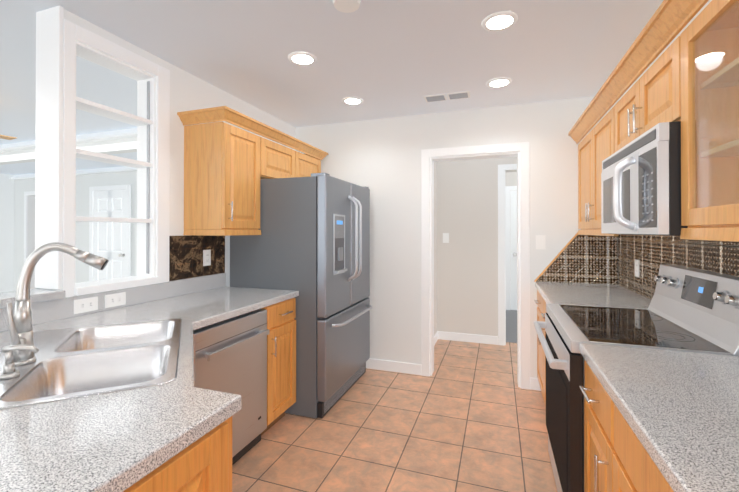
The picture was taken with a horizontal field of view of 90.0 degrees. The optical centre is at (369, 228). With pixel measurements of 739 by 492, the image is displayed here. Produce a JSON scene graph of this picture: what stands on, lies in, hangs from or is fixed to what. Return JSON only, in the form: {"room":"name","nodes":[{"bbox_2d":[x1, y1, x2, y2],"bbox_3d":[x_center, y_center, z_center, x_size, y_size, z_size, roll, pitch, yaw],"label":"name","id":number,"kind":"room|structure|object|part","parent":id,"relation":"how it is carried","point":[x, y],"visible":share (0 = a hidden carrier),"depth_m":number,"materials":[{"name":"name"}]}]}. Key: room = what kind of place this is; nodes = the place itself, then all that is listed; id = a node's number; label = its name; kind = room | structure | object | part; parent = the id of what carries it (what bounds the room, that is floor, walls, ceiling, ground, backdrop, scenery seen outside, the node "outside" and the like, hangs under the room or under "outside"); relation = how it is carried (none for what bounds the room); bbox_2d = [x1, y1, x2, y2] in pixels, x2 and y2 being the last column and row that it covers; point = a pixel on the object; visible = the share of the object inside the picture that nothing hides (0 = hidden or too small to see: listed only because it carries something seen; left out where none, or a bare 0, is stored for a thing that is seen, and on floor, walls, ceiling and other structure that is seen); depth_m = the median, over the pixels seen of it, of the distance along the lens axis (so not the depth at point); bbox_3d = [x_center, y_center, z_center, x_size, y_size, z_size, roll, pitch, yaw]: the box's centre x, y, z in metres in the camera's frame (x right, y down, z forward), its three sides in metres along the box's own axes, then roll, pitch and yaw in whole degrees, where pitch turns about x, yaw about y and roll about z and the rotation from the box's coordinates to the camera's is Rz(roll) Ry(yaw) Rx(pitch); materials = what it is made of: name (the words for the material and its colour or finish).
{"room":"kitchen","nodes":[
{"label":"kitchen","id":0,"kind":"room"},
{"bbox_2d":[0,173,14,292],"bbox_3d":[-8.241,0.145,3.671,0.140,2.440,7.548,0,0,19],"label":"wall","id":1,"kind":"structure","parent":0,"point":[6,234],"depth_m":7.10,"materials":[{"name":"white paint"}]},
{"bbox_2d":[0,137,136,164],"bbox_3d":[-4.401,-0.958,4.658,6.450,0.219,0.120,0,0,19],"label":"header beam","id":2,"kind":"structure","parent":0,"point":[119,146],"depth_m":4.14,"materials":[{"name":"white paint"}]},
{"bbox_2d":[14,171,136,290],"bbox_3d":[-3.957,0.160,6.254,7.258,2.440,0.140,0,0,19],"label":"wall","id":3,"kind":"structure","parent":0,"point":[84,183],"depth_m":6.59,"materials":[{"name":"white paint"}]},
{"bbox_2d":[24,191,34,262],"bbox_3d":[-6.372,0.335,7.007,0.540,2.100,0.019,0,0,19],"label":"trim","id":4,"kind":"structure","parent":3,"relation":"attached to","point":[26,194],"depth_m":7.07,"materials":[{"name":"white wood"}]},
{"bbox_2d":[89,185,130,280],"bbox_3d":[-4.406,0.325,6.237,0.960,2.110,0.105,0,0,19],"label":"door","id":5,"kind":"structure","parent":3,"relation":"in","point":[110,242],"depth_m":6.25,"materials":[{"name":"white wood"}]},
{"bbox_2d":[41,9,295,289],"bbox_3d":[-1.212,0.141,2.876,0.140,2.440,2.220,0,0,19],"label":"wall","id":6,"kind":"structure","parent":0,"point":[189,92],"depth_m":2.49,"materials":[{"name":"white paint"}]},
{"bbox_2d":[35,5,169,297],"bbox_3d":[-1.478,-0.343,2.114,0.176,1.478,0.640,0,0,19],"label":"trim","id":7,"kind":"structure","parent":6,"relation":"attached to","point":[59,48],"depth_m":1.84,"materials":[{"name":"white wood"}]},
{"bbox_2d":[0,273,225,331],"bbox_3d":[-1.498,0.388,1.800,0.020,0.102,2.282,0,0,19],"label":"backsplash","id":8,"kind":"structure","parent":6,"relation":"attached to","point":[51,310],"depth_m":2.11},
{"bbox_2d":[74,296,97,313],"bbox_3d":[-1.452,0.390,1.894,0.006,0.070,0.115,0,0,19],"label":"electrical outlet plate","id":9,"kind":"object","parent":8,"relation":"attached to","point":[91,303],"depth_m":1.89,"materials":[{"name":"white plastic"}]},
{"bbox_2d":[105,292,125,307],"bbox_3d":[-1.401,0.391,2.040,0.006,0.070,0.115,0,0,19],"label":"electrical outlet plate","id":10,"kind":"object","parent":8,"relation":"attached to","point":[111,300],"depth_m":2.04,"materials":[{"name":"white plastic"}]},
{"bbox_2d":[76,81,152,273],"bbox_3d":[-1.480,-0.324,2.107,0.132,1.200,0.444,0,0,19],"label":"shelf","id":11,"kind":"object","parent":6,"relation":"attached to","point":[82,104],"visible":0.6,"depth_m":2.14,"materials":[{"name":"white wood"}]},
{"bbox_2d":[74,276,158,295],"bbox_3d":[-1.478,0.316,2.102,0.205,0.040,0.475,0,0,19],"label":"sill","id":12,"kind":"structure","parent":6,"relation":"attached to","point":[92,287],"depth_m":2.04,"materials":[{"name":"white wood"}]},
{"bbox_2d":[169,235,224,280],"bbox_3d":[-1.215,0.193,2.635,0.008,0.294,0.520,0,0,19],"label":"backsplash","id":13,"kind":"structure","parent":6,"relation":"attached to","point":[185,257],"depth_m":2.58,"materials":[{"name":"brown stone"}]},
{"bbox_2d":[203,250,210,265],"bbox_3d":[-1.186,0.210,2.697,0.006,0.115,0.070,0,0,19],"label":"electrical outlet plate","id":14,"kind":"object","parent":13,"relation":"attached to","point":[206,253],"depth_m":2.69,"materials":[{"name":"white plastic"}]},
{"bbox_2d":[181,106,264,229],"bbox_3d":[-1.039,-0.386,2.641,0.337,0.782,0.395,0,0,19],"label":"upper cabinet","id":15,"kind":"object","parent":6,"relation":"attached to","point":[227,167],"depth_m":2.48,"materials":[{"name":"brown wood"}]},
{"bbox_2d":[265,126,300,178],"bbox_3d":[-0.882,-0.586,3.094,0.337,0.377,0.557,0,0,19],"label":"upper cabinet","id":16,"kind":"object","parent":6,"relation":"attached to","point":[281,161],"depth_m":3.02,"materials":[{"name":"brown wood"}]},
{"bbox_2d":[301,142,324,176],"bbox_3d":[-0.737,-0.583,3.510,0.337,0.377,0.558,0,0,19],"label":"upper cabinet","id":17,"kind":"object","parent":6,"relation":"attached to","point":[310,161],"depth_m":3.49,"materials":[{"name":"brown wood"}]},
{"bbox_2d":[0,0,663,174],"bbox_3d":[-2.107,-1.123,3.904,12.500,0.100,12.000,0,0,19],"label":"ceiling","id":18,"kind":"structure","parent":0,"point":[389,58],"depth_m":2.27,"materials":[{"name":"paint"}]},
{"bbox_2d":[0,135,16,139],"bbox_3d":[-3.381,-0.910,2.606,1.357,0.339,1.350,0,0,19],"label":"ceiling fan","id":19,"kind":"object","parent":18,"relation":"hanging from","point":[6,137],"visible":1,"depth_m":3.15,"materials":[{"name":"brown wood"}]},
{"bbox_2d":[0,128,136,179],"bbox_3d":[-4.024,-1.017,5.291,6.747,0.095,1.735,0,0,19],"label":"crown molding","id":20,"kind":"structure","parent":18,"relation":"attached to","point":[107,135],"depth_m":4.45,"materials":[{"name":"white wood"}]},
{"bbox_2d":[288,52,316,64],"bbox_3d":[-0.425,-1.078,2.345,0.179,0.007,0.179,0,0,-26],"label":"recessed light","id":21,"kind":"object","parent":18,"relation":"in","point":[303,58],"depth_m":2.33,"materials":[{"name":"white"}]},
{"bbox_2d":[333,0,360,12],"bbox_3d":[-0.107,-1.069,1.737,0.136,0.034,0.136,0,0,19],"label":"smoke detector","id":22,"kind":"object","parent":18,"relation":"attached to","point":[347,6],"visible":1,"depth_m":1.74,"materials":[{"name":"white plastic"}]},
{"bbox_2d":[342,97,362,104],"bbox_3d":[-0.140,-1.074,3.104,0.179,0.007,0.179,0,0,-26],"label":"recessed light","id":23,"kind":"object","parent":18,"relation":"in","point":[350,100],"depth_m":3.08,"materials":[{"name":"white"}]},
{"bbox_2d":[423,91,469,102],"bbox_3d":[0.630,-1.074,3.006,0.360,0.008,0.140,0,0,19],"label":"ceiling vent","id":24,"kind":"object","parent":18,"relation":"in","point":[450,96],"visible":1,"depth_m":2.99,"materials":[{"name":"white metal"}]},
{"bbox_2d":[486,77,511,87],"bbox_3d":[0.955,-1.076,2.723,0.179,0.007,0.179,0,0,-26],"label":"recessed light","id":25,"kind":"object","parent":18,"relation":"in","point":[497,82],"depth_m":2.71,"materials":[{"name":"white"}]},
{"bbox_2d":[482,11,517,30],"bbox_3d":[0.680,-1.080,1.930,0.179,0.007,0.179,0,0,-26],"label":"recessed light","id":26,"kind":"object","parent":18,"relation":"in","point":[499,21],"depth_m":1.91,"materials":[{"name":"white"}]},
{"bbox_2d":[232,339,556,491],"bbox_3d":[-2.107,1.417,3.889,12.500,0.100,12.000,0,0,19],"label":"floor","id":27,"kind":"structure","parent":0,"point":[468,417],"depth_m":2.40,"materials":[{"name":"tile"}]},
{"bbox_2d":[123,298,295,491],"bbox_3d":[-0.856,0.917,1.569,1.372,0.872,2.284,0,0,19],"label":"base cabinet","id":28,"kind":"object","parent":27,"relation":"on","point":[276,420],"depth_m":0.92,"materials":[{"name":"brown wood"}]},
{"bbox_2d":[0,286,298,491],"bbox_3d":[-0.859,0.458,1.563,1.382,0.040,2.314,0,0,19],"label":"countertop","id":29,"kind":"structure","parent":28,"relation":"on","point":[120,441],"depth_m":0.84,"materials":[{"name":"grey stone"}]},
{"bbox_2d":[7,242,108,365],"bbox_3d":[-1.039,0.237,1.223,0.204,0.386,0.233,0,0,19],"label":"faucet","id":30,"kind":"object","parent":29,"relation":"on","point":[20,324],"visible":1,"depth_m":1.19,"materials":[{"name":"silver metal"}]},
{"bbox_2d":[0,319,181,409],"bbox_3d":[-0.989,0.531,1.307,0.568,0.198,0.848,0,0,-26],"label":"sink","id":31,"kind":"object","parent":29,"relation":"in","point":[70,363],"visible":0.54,"depth_m":1.31,"materials":[{"name":"silver metal"}]},
{"bbox_2d":[0,344,39,379],"bbox_3d":[-1.034,0.384,1.086,0.075,0.091,0.075,0,0,19],"label":"soap dispenser","id":32,"kind":"object","parent":31,"relation":"on","point":[9,371],"visible":1,"depth_m":1.07,"materials":[{"name":"silver metal"}]},
{"bbox_3d":[-0.560,0.864,1.480,0.755,0.747,2.259,0,0,19],"label":"left base cabinet front","id":33,"kind":"part","parent":28,"relation":"part of","materials":[{"name":"brown wood"}]},
{"bbox_2d":[193,309,269,464],"bbox_3d":[-1.016,0.922,2.142,0.679,0.870,0.596,0,0,19],"label":"dishwasher","id":34,"kind":"object","parent":27,"relation":"on","point":[245,450],"depth_m":2.08,"materials":[{"name":"silver metal"}]},
{"bbox_3d":[-0.761,0.878,2.053,0.046,0.747,0.588,0,0,19],"label":"dishwasher door","id":35,"kind":"part","parent":34,"relation":"part of","materials":[{"name":"silver metal"}]},
{"bbox_3d":[-0.717,0.872,2.038,0.046,0.568,0.584,0,0,19],"label":"dishwasher handle","id":36,"kind":"part","parent":34,"relation":"part of","materials":[{"name":"silver metal"}]},
{"bbox_2d":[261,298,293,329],"bbox_3d":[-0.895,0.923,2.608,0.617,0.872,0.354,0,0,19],"label":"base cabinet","id":37,"kind":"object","parent":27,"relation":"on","point":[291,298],"depth_m":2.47,"materials":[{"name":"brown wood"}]},
{"bbox_2d":[230,173,371,417],"bbox_3d":[-0.506,0.477,3.179,0.904,1.748,0.960,0,0,19],"label":"fridge","id":38,"kind":"object","parent":27,"relation":"on","point":[279,252],"depth_m":2.73,"materials":[{"name":"silver metal"}]},
{"bbox_3d":[-0.185,0.420,3.068,0.071,1.613,0.960,0,0,19],"label":"fridge door","id":39,"kind":"part","parent":38,"relation":"part of","materials":[{"name":"silver metal"}]},
{"bbox_3d":[-0.117,0.222,3.046,0.081,0.994,0.780,0,0,19],"label":"fridge handle","id":40,"kind":"part","parent":38,"relation":"part of","materials":[{"name":"silver metal"}]},
{"bbox_2d":[506,309,516,342],"bbox_3d":[2.358,1.372,5.287,0.838,0.006,1.988,0,0,19],"label":"floor","id":41,"kind":"structure","parent":27,"relation":"on","point":[511,326],"depth_m":5.19,"materials":[{"name":"grey"}]},
{"bbox_2d":[534,290,546,406],"bbox_3d":[1.535,0.923,2.560,0.595,0.872,0.998,0,0,19],"label":"base cabinet","id":42,"kind":"object","parent":27,"relation":"on","point":[541,309],"depth_m":2.80,"materials":[{"name":"brown wood"}]},
{"bbox_2d":[535,282,650,308],"bbox_3d":[1.529,0.464,2.564,0.612,0.040,1.001,0,0,19],"label":"countertop","id":43,"kind":"structure","parent":42,"relation":"on","point":[588,294],"depth_m":2.46,"materials":[{"name":"grey stone"}]},
{"bbox_2d":[580,361,597,491],"bbox_3d":[1.033,0.914,1.116,0.595,0.872,0.437,0,0,19],"label":"base cabinet","id":44,"kind":"object","parent":27,"relation":"on","point":[590,392],"depth_m":1.31,"materials":[{"name":"brown wood"}]},
{"bbox_2d":[598,380,673,491],"bbox_3d":[0.856,0.911,0.607,0.595,0.872,0.880,0,0,19],"label":"base cabinet","id":45,"kind":"object","parent":27,"relation":"on","point":[617,457],"depth_m":1.00,"materials":[{"name":"brown wood"}]},
{"bbox_2d":[579,343,738,491],"bbox_3d":[0.734,0.451,0.276,0.612,0.040,2.229,0,0,19],"label":"countertop","id":46,"kind":"structure","parent":45,"relation":"on","point":[679,411],"depth_m":0.91,"materials":[{"name":"grey stone"}]},
{"bbox_2d":[533,264,738,491],"bbox_3d":[1.181,0.766,1.726,0.701,1.153,0.787,0,0,19],"label":"range","id":47,"kind":"object","parent":27,"relation":"on","point":[689,309],"depth_m":1.57,"materials":[{"name":"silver metal"}]},
{"bbox_3d":[0.882,0.547,1.831,0.069,0.105,0.787,0,0,19],"label":"kitchen range handle","id":48,"kind":"part","parent":47,"relation":"part of","materials":[{"name":"silver metal"}]},
{"bbox_2d":[434,162,436,334],"bbox_3d":[0.602,0.148,4.136,0.140,2.440,1.066,0,0,19],"label":"wall","id":49,"kind":"structure","parent":0,"point":[435,247],"depth_m":4.51,"materials":[{"name":"beige paint"}]},
{"bbox_2d":[434,331,497,345],"bbox_3d":[1.010,1.317,3.997,0.717,0.100,1.049,0,0,19],"label":"baseboard","id":50,"kind":"structure","parent":49,"relation":"attached to","point":[465,337],"depth_m":4.47,"materials":[{"name":"white"}]},
{"bbox_2d":[296,96,618,387],"bbox_3d":[0.559,0.144,3.510,3.070,2.440,0.140,0,0,19],"label":"wall","id":51,"kind":"structure","parent":0,"point":[380,159],"depth_m":3.48,"materials":[{"name":"white paint"}]},
{"bbox_2d":[366,358,540,390],"bbox_3d":[0.600,1.314,3.407,2.926,0.100,0.013,0,0,19],"label":"baseboard","id":52,"kind":"structure","parent":51,"relation":"attached to","point":[396,366],"depth_m":3.51,"materials":[{"name":"white"}]},
{"bbox_2d":[421,142,529,389],"bbox_3d":[0.951,0.311,3.373,0.930,2.105,0.176,0,0,19],"label":"door frame","id":53,"kind":"structure","parent":51,"relation":"attached to","point":[520,151],"depth_m":3.29,"materials":[{"name":"white wood"}]},
{"bbox_2d":[536,235,544,248],"bbox_3d":[1.446,0.112,3.124,0.075,0.120,0.007,0,0,19],"label":"switch plate","id":54,"kind":"object","parent":51,"relation":"attached to","point":[540,241],"depth_m":3.12,"materials":[{"name":"white plastic"}]},
{"bbox_2d":[437,157,516,335],"bbox_3d":[1.569,0.150,4.440,1.768,2.440,0.140,0,0,19],"label":"wall","id":55,"kind":"structure","parent":0,"point":[467,254],"depth_m":4.49,"materials":[{"name":"beige paint"}]},
{"bbox_2d":[443,233,448,242],"bbox_3d":[0.946,0.111,4.578,0.075,0.120,0.007,0,0,19],"label":"switch plate","id":56,"kind":"object","parent":55,"relation":"attached to","point":[445,235],"depth_m":4.58,"materials":[{"name":"white plastic"}]},
{"bbox_2d":[498,164,516,345],"bbox_3d":[1.972,0.304,4.290,0.907,2.130,0.158,0,0,19],"label":"door frame","id":57,"kind":"structure","parent":55,"relation":"attached to","point":[501,260],"depth_m":4.35,"materials":[{"name":"white wood"}]},
{"bbox_2d":[505,172,516,308],"bbox_3d":[2.648,0.161,6.342,0.978,2.440,0.138,0,0,19],"label":"wall","id":58,"kind":"structure","parent":0,"point":[510,178],"depth_m":6.35,"materials":[{"name":"beige paint"}]},
{"bbox_2d":[505,186,516,309],"bbox_3d":[2.699,0.325,6.150,0.820,2.110,0.105,0,0,19],"label":"door","id":59,"kind":"structure","parent":58,"relation":"in","point":[511,247],"depth_m":6.27,"materials":[{"name":"white wood"}]},
{"bbox_2d":[618,0,711,99],"bbox_3d":[1.908,0.139,2.502,0.140,2.440,12.000,0,0,19],"label":"wall","id":60,"kind":"structure","parent":0,"point":[682,30],"depth_m":2.06,"materials":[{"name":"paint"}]},
{"bbox_2d":[576,104,611,231],"bbox_3d":[1.681,-0.349,2.511,0.288,0.705,1.000,0,0,19],"label":"upper cabinet","id":61,"kind":"object","parent":60,"relation":"attached to","point":[596,146],"depth_m":2.54,"materials":[{"name":"brown wood"}]},
{"bbox_2d":[534,232,738,299],"bbox_3d":[1.026,0.216,1.134,0.624,0.438,4.038,0,0,19],"label":"backsplash","id":62,"kind":"structure","parent":60,"relation":"attached to","point":[593,259],"depth_m":2.62,"materials":[{"name":"brown tile"}]},
{"bbox_2d":[635,260,638,276],"bbox_3d":[1.830,0.269,2.528,0.006,0.115,0.070,0,0,19],"label":"electrical outlet plate","id":63,"kind":"object","parent":62,"relation":"attached to","point":[636,261],"depth_m":2.51,"materials":[{"name":"white plastic"}]},
{"bbox_2d":[612,20,738,155],"bbox_3d":[1.386,-0.551,1.663,0.288,0.310,0.795,0,0,19],"label":"upper cabinet","id":64,"kind":"object","parent":60,"relation":"attached to","point":[689,79],"depth_m":1.29,"materials":[{"name":"brown wood"}]},
{"bbox_2d":[601,121,687,235],"bbox_3d":[1.310,-0.181,1.687,0.428,0.414,0.789,0,0,19],"label":"microwave","id":65,"kind":"object","parent":64,"relation":"attached to","point":[670,132],"depth_m":1.47,"materials":[{"name":"silver metal"}]},
{"bbox_3d":[1.112,-0.151,1.607,0.046,0.324,0.096,0,0,-42],"label":"mounted microwave handle","id":66,"kind":"part","parent":65,"relation":"part of","materials":[{"name":"silver metal"}]},
{"bbox_3d":[1.203,-0.149,1.724,0.035,0.342,0.789,0,0,19],"label":"mounted microwave door","id":67,"kind":"part","parent":65,"relation":"part of","materials":[{"name":"silver metal"}]},
{"bbox_3d":[-1.941,0.840,0.774,0.140,1.018,2.218,0,0,19],"label":"wall","id":68,"kind":"structure","parent":0,"visible":0},
{"bbox_2d":[0,288,64,307],"bbox_3d":[-1.934,0.310,0.775,0.215,0.038,2.218,0,0,19],"label":"ledge cap","id":69,"kind":"object","parent":68,"relation":"on","point":[38,295],"visible":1,"depth_m":1.70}
]}

